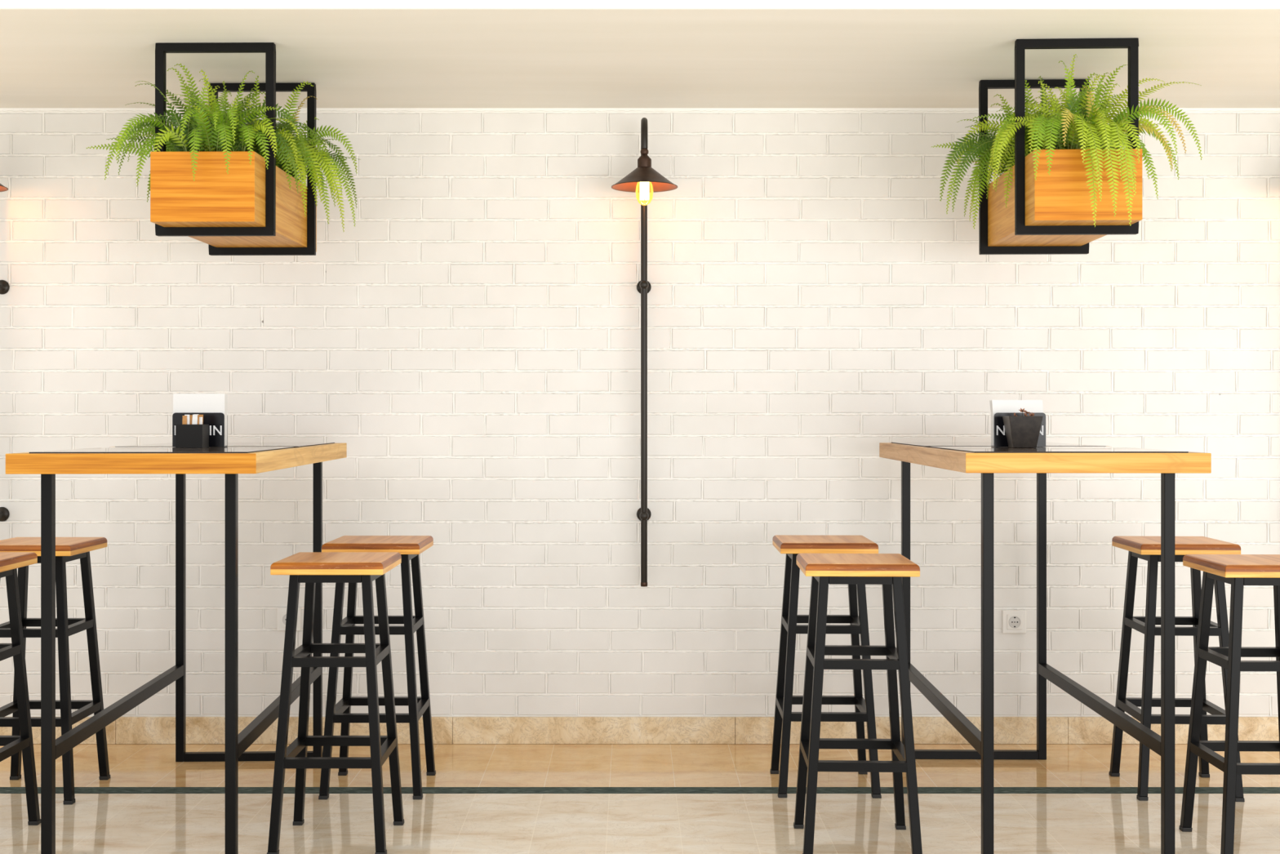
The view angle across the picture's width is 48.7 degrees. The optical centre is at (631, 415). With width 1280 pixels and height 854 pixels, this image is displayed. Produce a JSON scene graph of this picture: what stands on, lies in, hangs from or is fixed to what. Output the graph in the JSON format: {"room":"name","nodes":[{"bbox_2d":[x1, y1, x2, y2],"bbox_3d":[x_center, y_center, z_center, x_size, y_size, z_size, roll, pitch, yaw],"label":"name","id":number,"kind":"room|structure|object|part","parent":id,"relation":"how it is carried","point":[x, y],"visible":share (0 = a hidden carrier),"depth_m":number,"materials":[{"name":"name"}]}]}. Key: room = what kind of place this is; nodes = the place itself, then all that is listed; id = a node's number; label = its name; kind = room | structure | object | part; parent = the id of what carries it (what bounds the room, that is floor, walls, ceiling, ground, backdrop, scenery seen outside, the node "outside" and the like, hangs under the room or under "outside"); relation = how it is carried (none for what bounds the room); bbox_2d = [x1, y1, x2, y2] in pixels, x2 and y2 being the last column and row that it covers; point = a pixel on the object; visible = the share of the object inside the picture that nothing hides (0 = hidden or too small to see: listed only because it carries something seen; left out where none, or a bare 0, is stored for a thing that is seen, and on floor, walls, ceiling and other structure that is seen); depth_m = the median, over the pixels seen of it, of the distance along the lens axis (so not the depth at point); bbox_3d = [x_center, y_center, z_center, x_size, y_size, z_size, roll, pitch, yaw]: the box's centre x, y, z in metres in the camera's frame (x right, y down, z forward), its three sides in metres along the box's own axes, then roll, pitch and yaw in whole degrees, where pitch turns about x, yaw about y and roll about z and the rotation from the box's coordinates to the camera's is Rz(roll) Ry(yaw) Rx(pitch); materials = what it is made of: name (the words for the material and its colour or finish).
{"room":"cafe","nodes":[
{"label":"cafe","id":0,"kind":"room"},
{"bbox_2d":[0,107,1279,742],"bbox_3d":[0.005,0.035,5.315,6.813,2.330,0.255,0,0,0],"label":"wall","id":1,"kind":"structure","parent":0,"point":[472,343],"depth_m":5.19,"materials":[{"name":"white brick"}]},
{"bbox_2d":[0,183,9,521],"bbox_3d":[-2.308,-0.223,5.014,0.233,1.671,0.358,0,0,0],"label":"wall lamp","id":2,"kind":"object","parent":1,"relation":"attached to","point":[4,286],"visible":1,"depth_m":5.18,"materials":[{"name":"brown metal"}]},
{"bbox_3d":[-2.308,-0.835,4.952,0.233,0.069,0.233,0,0,0],"label":"lamp shade","id":3,"kind":"part","parent":2,"relation":"part of","materials":[{"name":"brown metal"}]},
{"bbox_2d":[276,607,301,631],"bbox_3d":[-1.255,0.744,5.185,0.087,0.085,0.018,0,0,0],"label":"wall socket","id":4,"kind":"object","parent":1,"relation":"attached to","point":[281,611],"visible":0.41,"depth_m":5.18,"materials":[{"name":"white plastic"}]},
{"bbox_2d":[280,612,286,626],"bbox_3d":[-1.255,0.744,5.179,0.055,0.055,0.003,0,0,0],"label":"socket","id":5,"kind":"object","parent":4,"relation":"attached to","point":[283,615],"depth_m":5.18,"materials":[{"name":"grey plastic"}]},
{"bbox_2d":[0,716,1279,743],"bbox_3d":[0.000,1.151,5.186,6.799,0.098,0.017,0,0,0],"label":"baseboard","id":6,"kind":"structure","parent":1,"relation":"attached to","point":[124,730],"depth_m":5.18,"materials":[{"name":"beige tile"}]},
{"bbox_2d":[611,117,677,586],"bbox_3d":[0.045,-0.223,5.014,0.233,1.671,0.358,0,0,0],"label":"wall lamp","id":7,"kind":"object","parent":1,"relation":"attached to","point":[644,180],"visible":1,"depth_m":5.09,"materials":[{"name":"brown metal"}]},
{"bbox_3d":[0.045,-0.800,4.952,0.063,0.128,0.063,0,0,0],"label":"bulb","id":8,"kind":"part","parent":7,"relation":"part of","materials":[{"name":"yellow glass"}]},
{"bbox_2d":[637,154,651,167],"bbox_3d":[0.045,-0.888,4.952,0.049,0.053,0.049,0,0,0],"label":"socket","id":9,"kind":"object","parent":7,"relation":"attached to","point":[644,161],"depth_m":4.93,"materials":[{"name":"brown metal"}]},
{"bbox_3d":[0.045,-0.835,4.952,0.233,0.069,0.233,0,0,0],"label":"lamp shade","id":10,"kind":"part","parent":7,"relation":"part of","materials":[{"name":"brown metal"}]},
{"bbox_2d":[1001,609,1026,633],"bbox_3d":[1.401,0.753,5.185,0.087,0.085,0.018,0,0,0],"label":"wall socket","id":11,"kind":"object","parent":1,"relation":"attached to","point":[1013,621],"visible":1,"depth_m":5.18,"materials":[{"name":"white plastic"}]},
{"bbox_2d":[0,0,1279,107],"bbox_3d":[0.000,-1.380,4.765,12.000,0.500,1.670,0,0,0],"label":"ceiling","id":12,"kind":"structure","parent":0,"point":[54,53],"depth_m":4.39,"materials":[{"name":"beige paint"}]},
{"bbox_2d":[150,42,316,255],"bbox_3d":[-1.258,-0.838,4.553,0.361,0.582,0.771,0,0,1],"label":"planter","id":13,"kind":"object","parent":12,"relation":"hanging from","point":[249,210],"visible":0.94,"depth_m":4.28,"materials":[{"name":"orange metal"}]},
{"bbox_3d":[-1.262,-0.838,4.295,0.361,0.582,0.024,0,0,1],"label":"hanger frame","id":14,"kind":"part","parent":13,"relation":"part of","materials":[{"name":"black metal"}]},
{"bbox_2d":[85,63,360,231],"bbox_3d":[-1.278,-0.847,4.539,0.721,0.526,0.893,0,0,25],"label":"fern","id":15,"kind":"object","parent":13,"relation":"in","point":[205,129],"visible":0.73,"depth_m":4.35,"materials":[{"name":"green plant"}]},
{"bbox_3d":[-1.254,-0.838,4.811,0.361,0.582,0.024,0,0,1],"label":"hanger frame","id":16,"kind":"part","parent":13,"relation":"part of","materials":[{"name":"black metal"}]},
{"bbox_2d":[978,38,1142,254],"bbox_3d":[1.344,-0.837,4.505,0.362,0.584,0.771,0,0,2],"label":"planter","id":17,"kind":"object","parent":12,"relation":"hanging from","point":[1051,214],"visible":0.87,"depth_m":4.23,"materials":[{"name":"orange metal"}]},
{"bbox_3d":[1.353,-0.837,4.763,0.362,0.584,0.024,0,0,2],"label":"hanger frame","id":18,"kind":"part","parent":17,"relation":"part of","materials":[{"name":"black metal"}]},
{"bbox_2d":[931,53,1202,229],"bbox_3d":[1.360,-0.823,4.468,0.815,0.577,0.992,0,0,23],"label":"fern","id":19,"kind":"object","parent":17,"relation":"in","point":[1065,128],"visible":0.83,"depth_m":4.26,"materials":[{"name":"green plant"}]},
{"bbox_3d":[1.335,-0.837,4.247,0.362,0.584,0.024,0,0,2],"label":"hanger frame","id":20,"kind":"part","parent":17,"relation":"part of","materials":[{"name":"black metal"}]},
{"bbox_2d":[0,742,1279,853],"bbox_3d":[0.000,1.250,4.050,12.000,0.100,3.100,0,0,0],"label":"floor","id":21,"kind":"structure","parent":0,"point":[480,798],"depth_m":4.36,"materials":[{"name":"tile"}]},
{"bbox_2d":[0,551,40,825],"bbox_3d":[-1.904,0.800,4.017,0.324,0.800,0.324,0,0,0],"label":"bar stool","id":22,"kind":"object","parent":21,"relation":"on","point":[10,562],"visible":0.98,"depth_m":4.12,"materials":[{"name":"wood"},{"name":"black metal"}]},
{"bbox_3d":[-1.904,0.447,4.017,0.222,0.025,0.222,0,0,0],"label":"seat frame","id":23,"kind":"part","parent":22,"relation":"part of","materials":[{"name":"black metal"}]},
{"bbox_3d":[-1.904,0.416,4.017,0.308,0.034,0.308,0,0,0],"label":"seat","id":24,"kind":"part","parent":22,"relation":"part of","materials":[{"name":"brown wood"}]},
{"bbox_2d":[0,537,110,804],"bbox_3d":[-1.890,0.800,4.535,0.324,0.800,0.324,0,0,0],"label":"bar stool","id":25,"kind":"object","parent":21,"relation":"on","point":[67,548],"visible":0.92,"depth_m":4.53,"materials":[{"name":"wood"},{"name":"black metal"}]},
{"bbox_3d":[-2.013,0.811,4.658,0.103,0.754,0.034,0,0,45],"label":"leg","id":26,"kind":"part","parent":25,"relation":"part of","materials":[{"name":"black metal"}]},
{"bbox_3d":[-1.890,0.416,4.535,0.308,0.034,0.308,0,0,0],"label":"seat","id":27,"kind":"part","parent":25,"relation":"part of","materials":[{"name":"brown wood"}]},
{"bbox_3d":[-1.890,0.447,4.535,0.222,0.025,0.222,0,0,0],"label":"seat frame","id":28,"kind":"part","parent":25,"relation":"part of","materials":[{"name":"black metal"}]},
{"bbox_3d":[-1.767,0.811,4.412,0.034,0.754,0.103,0,0,-45],"label":"leg","id":29,"kind":"part","parent":25,"relation":"part of","materials":[{"name":"black metal"}]},
{"bbox_3d":[-1.767,0.811,4.658,0.103,0.754,0.034,0,0,-45],"label":"leg","id":30,"kind":"part","parent":25,"relation":"part of","materials":[{"name":"black metal"}]},
{"bbox_2d":[5,442,346,853],"bbox_3d":[-1.295,0.646,4.293,0.628,1.108,1.414,0,0,-2],"label":"bar table","id":31,"kind":"object","parent":21,"relation":"on","point":[233,460],"visible":0.9,"depth_m":3.70,"materials":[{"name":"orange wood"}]},
{"bbox_3d":[-1.522,0.673,3.694,0.028,1.054,0.028,0,0,-2],"label":"leg","id":32,"kind":"part","parent":31,"relation":"part of","materials":[{"name":"black metal"}]},
{"bbox_3d":[-1.546,0.881,4.311,0.028,0.037,1.207,0,0,-2],"label":"rail","id":33,"kind":"part","parent":31,"relation":"part of","materials":[{"name":"black metal"}]},
{"bbox_3d":[-1.282,0.094,3.947,0.556,0.003,0.602,0,0,-2],"label":"panel","id":34,"kind":"part","parent":31,"relation":"part of","materials":[{"name":"black glass"}]},
{"bbox_3d":[-1.570,0.673,4.928,0.028,1.054,0.028,0,0,-2],"label":"leg","id":35,"kind":"part","parent":31,"relation":"part of","materials":[{"name":"black metal"}]},
{"bbox_2d":[175,424,208,447],"bbox_3d":[-1.286,0.058,4.145,0.078,0.068,0.060,0,0,1],"label":"box","id":36,"kind":"object","parent":31,"relation":"on","point":[186,435],"visible":0.93,"depth_m":4.12,"materials":[{"name":"black"}]},
{"bbox_2d":[182,415,186,424],"bbox_3d":[-1.302,0.044,4.123,0.013,0.091,0.003,0,0,0],"label":"sachet","id":37,"kind":"object","parent":36,"relation":"in","point":[184,417],"visible":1,"depth_m":4.12,"materials":[{"name":"brown paper"}]},
{"bbox_2d":[184,414,190,424],"bbox_3d":[-1.295,0.043,4.127,0.015,0.094,0.003,0,0,0],"label":"sachet","id":38,"kind":"object","parent":36,"relation":"in","point":[188,415],"visible":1,"depth_m":4.13,"materials":[{"name":"white paper"}]},
{"bbox_2d":[189,415,192,424],"bbox_3d":[-1.283,0.044,4.131,0.012,0.092,0.003,0,0,0],"label":"sachet","id":39,"kind":"object","parent":36,"relation":"in","point":[190,416],"visible":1,"depth_m":4.13,"materials":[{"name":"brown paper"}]},
{"bbox_2d":[191,414,197,424],"bbox_3d":[-1.273,0.043,4.123,0.019,0.095,0.003,0,0,0],"label":"sachet","id":40,"kind":"object","parent":36,"relation":"in","point":[194,421],"visible":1,"depth_m":4.12,"materials":[{"name":"white paper"}]},
{"bbox_2d":[199,417,202,424],"bbox_3d":[-1.260,0.046,4.131,0.016,0.087,0.003,0,0,0],"label":"sachet","id":41,"kind":"object","parent":36,"relation":"in","point":[200,418],"visible":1,"depth_m":4.13,"materials":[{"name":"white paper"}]},
{"bbox_2d":[172,413,227,447],"bbox_3d":[-1.290,0.041,4.234,0.153,0.102,0.041,0,0,-2],"label":"napkin holder","id":42,"kind":"object","parent":31,"relation":"on","point":[215,421],"visible":0.39,"depth_m":4.21,"materials":[{"name":"black plastic"}]},
{"bbox_2d":[173,393,227,445],"bbox_3d":[-1.290,0.011,4.237,0.153,0.156,0.032,0,0,-2],"label":"napkin stack","id":43,"kind":"object","parent":42,"relation":"in","point":[182,402],"visible":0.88,"depth_m":4.22,"materials":[{"name":"white paper"}]},
{"bbox_3d":[-1.291,0.041,4.253,0.153,0.102,0.003,0,0,-2],"label":"plate","id":44,"kind":"part","parent":42,"relation":"part of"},
{"bbox_3d":[-1.308,0.094,4.644,0.556,0.003,0.642,0,0,-2],"label":"panel","id":45,"kind":"part","parent":31,"relation":"part of","materials":[{"name":"black"}]},
{"bbox_3d":[-1.049,0.673,3.712,0.028,1.054,0.028,0,0,-2],"label":"leg","id":46,"kind":"part","parent":31,"relation":"part of","materials":[{"name":"black metal"}]},
{"bbox_3d":[-1.333,1.186,4.937,0.446,0.028,0.028,0,0,-2],"label":"foot rail","id":47,"kind":"part","parent":31,"relation":"part of","materials":[{"name":"black metal"}]},
{"bbox_3d":[-1.073,0.881,4.329,0.028,0.037,1.207,0,0,-2],"label":"rail","id":48,"kind":"part","parent":31,"relation":"part of","materials":[{"name":"black metal"}]},
{"bbox_3d":[-1.096,0.673,4.946,0.028,1.054,0.028,0,0,-2],"label":"leg","id":49,"kind":"part","parent":31,"relation":"part of","materials":[{"name":"black metal"}]},
{"bbox_2d":[266,551,404,853],"bbox_3d":[-0.832,0.800,4.016,0.324,0.800,0.324,0,0,0],"label":"bar stool","id":50,"kind":"object","parent":21,"relation":"on","point":[310,568],"visible":1,"depth_m":3.90,"materials":[{"name":"wood"},{"name":"black metal"}]},
{"bbox_3d":[-0.955,0.811,3.893,0.034,0.754,0.103,0,0,45],"label":"leg","id":51,"kind":"part","parent":50,"relation":"part of","materials":[{"name":"black metal"}]},
{"bbox_3d":[-0.955,0.811,4.139,0.103,0.754,0.034,0,0,45],"label":"leg","id":52,"kind":"part","parent":50,"relation":"part of","materials":[{"name":"black metal"}]},
{"bbox_3d":[-0.832,0.416,4.016,0.308,0.034,0.308,0,0,0],"label":"seat","id":53,"kind":"part","parent":50,"relation":"part of","materials":[{"name":"brown wood"}]},
{"bbox_3d":[-0.832,0.447,4.016,0.222,0.025,0.222,0,0,0],"label":"seat frame","id":54,"kind":"part","parent":50,"relation":"part of","materials":[{"name":"black metal"}]},
{"bbox_3d":[-0.709,0.811,3.893,0.034,0.754,0.103,0,0,-45],"label":"leg","id":55,"kind":"part","parent":50,"relation":"part of","materials":[{"name":"black metal"}]},
{"bbox_3d":[-0.709,0.811,4.139,0.103,0.754,0.034,0,0,-45],"label":"leg","id":56,"kind":"part","parent":50,"relation":"part of","materials":[{"name":"black metal"}]},
{"bbox_2d":[318,535,435,799],"bbox_3d":[-0.819,0.800,4.592,0.324,0.800,0.324,0,0,0],"label":"bar stool","id":57,"kind":"object","parent":21,"relation":"on","point":[410,547],"visible":0.9,"depth_m":4.47,"materials":[{"name":"wood"},{"name":"black metal"}]},
{"bbox_3d":[-0.941,0.811,4.469,0.103,0.754,0.034,0,0,-45],"label":"leg","id":58,"kind":"part","parent":57,"relation":"part of","materials":[{"name":"black metal"}]},
{"bbox_3d":[-0.941,0.811,4.715,0.103,0.754,0.034,0,0,45],"label":"leg","id":59,"kind":"part","parent":57,"relation":"part of","materials":[{"name":"black metal"}]},
{"bbox_3d":[-0.819,0.416,4.592,0.308,0.034,0.308,0,0,0],"label":"seat","id":60,"kind":"part","parent":57,"relation":"part of","materials":[{"name":"brown wood"}]},
{"bbox_3d":[-0.696,0.811,4.469,0.034,0.754,0.103,0,0,-45],"label":"leg","id":61,"kind":"part","parent":57,"relation":"part of","materials":[{"name":"black metal"}]},
{"bbox_3d":[-0.819,0.447,4.592,0.222,0.025,0.222,0,0,0],"label":"seat frame","id":62,"kind":"part","parent":57,"relation":"part of","materials":[{"name":"black metal"}]},
{"bbox_3d":[-0.696,0.811,4.715,0.103,0.754,0.034,0,0,-45],"label":"leg","id":63,"kind":"part","parent":57,"relation":"part of","materials":[{"name":"black metal"}]},
{"bbox_2d":[769,534,881,798],"bbox_3d":[0.626,0.800,4.610,0.324,0.800,0.324,0,0,1],"label":"bar stool","id":64,"kind":"object","parent":21,"relation":"on","point":[792,545],"visible":0.9,"depth_m":4.49,"materials":[{"name":"wood"},{"name":"black metal"}]},
{"bbox_3d":[0.505,0.811,4.735,0.034,0.754,0.103,0,0,-44],"label":"leg","id":65,"kind":"part","parent":64,"relation":"part of","materials":[{"name":"black metal"}]},
{"bbox_3d":[0.501,0.811,4.489,0.103,0.754,0.034,0,0,-44],"label":"leg","id":66,"kind":"part","parent":64,"relation":"part of","materials":[{"name":"black metal"}]},
{"bbox_3d":[0.626,0.416,4.610,0.308,0.034,0.308,0,0,1],"label":"seat","id":67,"kind":"part","parent":64,"relation":"part of","materials":[{"name":"brown wood"}]},
{"bbox_3d":[0.751,0.811,4.731,0.103,0.754,0.034,0,0,-44],"label":"leg","id":68,"kind":"part","parent":64,"relation":"part of","materials":[{"name":"black metal"}]},
{"bbox_3d":[0.747,0.811,4.485,0.034,0.754,0.103,0,0,-44],"label":"leg","id":69,"kind":"part","parent":64,"relation":"part of","materials":[{"name":"black metal"}]},
{"bbox_2d":[793,553,922,853],"bbox_3d":[0.630,0.800,3.978,0.324,0.800,0.324,0,0,2],"label":"bar stool","id":70,"kind":"object","parent":21,"relation":"on","point":[886,570],"visible":1,"depth_m":3.86,"materials":[{"name":"wood"},{"name":"black metal"}]},
{"bbox_3d":[0.511,0.811,4.105,0.034,0.754,0.103,0,0,-43],"label":"leg","id":71,"kind":"part","parent":70,"relation":"part of","materials":[{"name":"black metal"}]},
{"bbox_3d":[0.503,0.811,3.860,0.103,0.754,0.034,0,0,-43],"label":"leg","id":72,"kind":"part","parent":70,"relation":"part of","materials":[{"name":"black metal"}]},
{"bbox_3d":[0.630,0.447,3.978,0.222,0.025,0.222,0,0,2],"label":"seat frame","id":73,"kind":"part","parent":70,"relation":"part of","materials":[{"name":"black metal"}]},
{"bbox_3d":[0.630,0.416,3.978,0.308,0.034,0.308,0,0,2],"label":"seat","id":74,"kind":"part","parent":70,"relation":"part of","materials":[{"name":"brown wood"}]},
{"bbox_3d":[0.757,0.811,4.096,0.103,0.754,0.034,0,0,-43],"label":"leg","id":75,"kind":"part","parent":70,"relation":"part of","materials":[{"name":"black metal"}]},
{"bbox_3d":[0.749,0.811,3.851,0.034,0.754,0.103,0,0,-43],"label":"leg","id":76,"kind":"part","parent":70,"relation":"part of","materials":[{"name":"black metal"}]},
{"bbox_2d":[879,442,1211,853],"bbox_3d":[1.186,0.646,4.343,0.628,1.108,1.414,0,0,1],"label":"bar table","id":77,"kind":"object","parent":21,"relation":"on","point":[983,458],"visible":0.89,"depth_m":3.73,"materials":[{"name":"brown wood"}]},
{"bbox_3d":[0.962,0.673,4.967,0.028,1.054,0.028,0,0,1],"label":"leg","id":78,"kind":"part","parent":77,"relation":"part of","materials":[{"name":"black metal"}]},
{"bbox_3d":[0.951,0.881,4.354,0.028,0.037,1.199,0,0,1],"label":"rail","id":79,"kind":"part","parent":77,"relation":"part of","materials":[{"name":"black metal"}]},
{"bbox_3d":[1.199,1.186,4.963,0.446,0.028,0.028,0,0,1],"label":"foot rail","id":80,"kind":"part","parent":77,"relation":"part of","materials":[{"name":"black metal"}]},
{"bbox_3d":[0.940,0.673,3.740,0.028,1.054,0.028,0,0,1],"label":"leg","id":81,"kind":"part","parent":77,"relation":"part of","materials":[{"name":"black metal"}]},
{"bbox_3d":[1.192,0.094,4.694,0.556,0.003,0.642,0,0,1],"label":"panel","id":82,"kind":"part","parent":77,"relation":"part of","materials":[{"name":"black glass"}]},
{"bbox_2d":[991,413,1045,446],"bbox_3d":[1.158,0.041,4.239,0.153,0.102,0.041,0,0,1],"label":"napkin holder","id":83,"kind":"object","parent":77,"relation":"on","point":[1000,437],"visible":0.46,"depth_m":4.22,"materials":[{"name":"black plastic"}]},
{"bbox_2d":[989,400,1043,445],"bbox_3d":[1.154,0.020,4.247,0.153,0.137,0.041,0,0,1],"label":"napkin stack","id":84,"kind":"object","parent":83,"relation":"in","point":[996,406],"visible":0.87,"depth_m":4.23,"materials":[{"name":"white paper"}]},
{"bbox_2d":[1002,408,1043,448],"bbox_3d":[1.142,0.034,4.135,0.097,0.116,0.097,0,0,3],"label":"pot","id":85,"kind":"object","parent":77,"relation":"on","point":[1021,432],"visible":1,"depth_m":4.09,"materials":[{"name":"brown metal"}]},
{"bbox_3d":[1.436,0.673,4.959,0.028,1.054,0.028,0,0,1],"label":"leg","id":86,"kind":"part","parent":77,"relation":"part of","materials":[{"name":"black metal"}]},
{"bbox_3d":[1.180,0.094,3.997,0.556,0.003,0.602,0,0,1],"label":"panel","id":87,"kind":"part","parent":77,"relation":"part of","materials":[{"name":"black glass"}]},
{"bbox_3d":[1.425,0.881,4.345,0.028,0.037,1.199,0,0,1],"label":"rail","id":88,"kind":"part","parent":77,"relation":"part of","materials":[{"name":"black metal"}]},
{"bbox_3d":[1.414,0.673,3.732,0.028,1.054,0.028,0,0,1],"label":"leg","id":89,"kind":"part","parent":77,"relation":"part of","materials":[{"name":"black metal"}]},
{"bbox_2d":[1109,535,1244,801],"bbox_3d":[1.753,0.800,4.572,0.324,0.800,0.324,0,0,2],"label":"bar stool","id":90,"kind":"object","parent":21,"relation":"on","point":[1148,548],"visible":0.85,"depth_m":4.46,"materials":[{"name":"wood"},{"name":"black metal"}]},
{"bbox_3d":[1.636,0.811,4.700,0.034,0.754,0.103,0,0,-42],"label":"leg","id":91,"kind":"part","parent":90,"relation":"part of","materials":[{"name":"black metal"}]},
{"bbox_3d":[1.625,0.811,4.455,0.103,0.754,0.034,0,0,-42],"label":"leg","id":92,"kind":"part","parent":90,"relation":"part of","materials":[{"name":"black metal"}]},
{"bbox_3d":[1.753,0.447,4.572,0.222,0.025,0.222,0,0,2],"label":"seat frame","id":93,"kind":"part","parent":90,"relation":"part of","materials":[{"name":"black metal"}]},
{"bbox_3d":[1.753,0.416,4.572,0.308,0.034,0.308,0,0,2],"label":"seat","id":94,"kind":"part","parent":90,"relation":"part of","materials":[{"name":"brown wood"}]},
{"bbox_3d":[1.881,0.811,4.689,0.103,0.754,0.034,0,0,-42],"label":"leg","id":95,"kind":"part","parent":90,"relation":"part of","materials":[{"name":"black metal"}]},
{"bbox_3d":[1.870,0.811,4.444,0.034,0.754,0.103,0,0,-42],"label":"leg","id":96,"kind":"part","parent":90,"relation":"part of","materials":[{"name":"black metal"}]},
{"bbox_2d":[1178,554,1279,853],"bbox_3d":[1.750,0.800,3.950,0.324,0.800,0.324,0,0,1],"label":"bar stool","id":97,"kind":"object","parent":21,"relation":"on","point":[1238,571],"visible":1,"depth_m":3.92,"materials":[{"name":"wood"},{"name":"black metal"}]},
{"bbox_3d":[1.629,0.811,4.075,0.034,0.754,0.103,0,0,-44],"label":"leg","id":98,"kind":"part","parent":97,"relation":"part of","materials":[{"name":"black metal"}]},
{"bbox_3d":[1.750,0.416,3.950,0.308,0.034,0.308,0,0,1],"label":"seat","id":99,"kind":"part","parent":97,"relation":"part of","materials":[{"name":"brown wood"}]},
{"bbox_3d":[1.625,0.811,3.829,0.103,0.754,0.034,0,0,-44],"label":"leg","id":100,"kind":"part","parent":97,"relation":"part of","materials":[{"name":"black metal"}]},
{"bbox_3d":[1.750,0.447,3.950,0.222,0.025,0.222,0,0,1],"label":"seat frame","id":101,"kind":"part","parent":97,"relation":"part of","materials":[{"name":"black metal"}]},
{"bbox_3d":[1.875,0.811,4.071,0.103,0.754,0.034,0,0,-44],"label":"leg","id":102,"kind":"part","parent":97,"relation":"part of","materials":[{"name":"black metal"}]}
]}

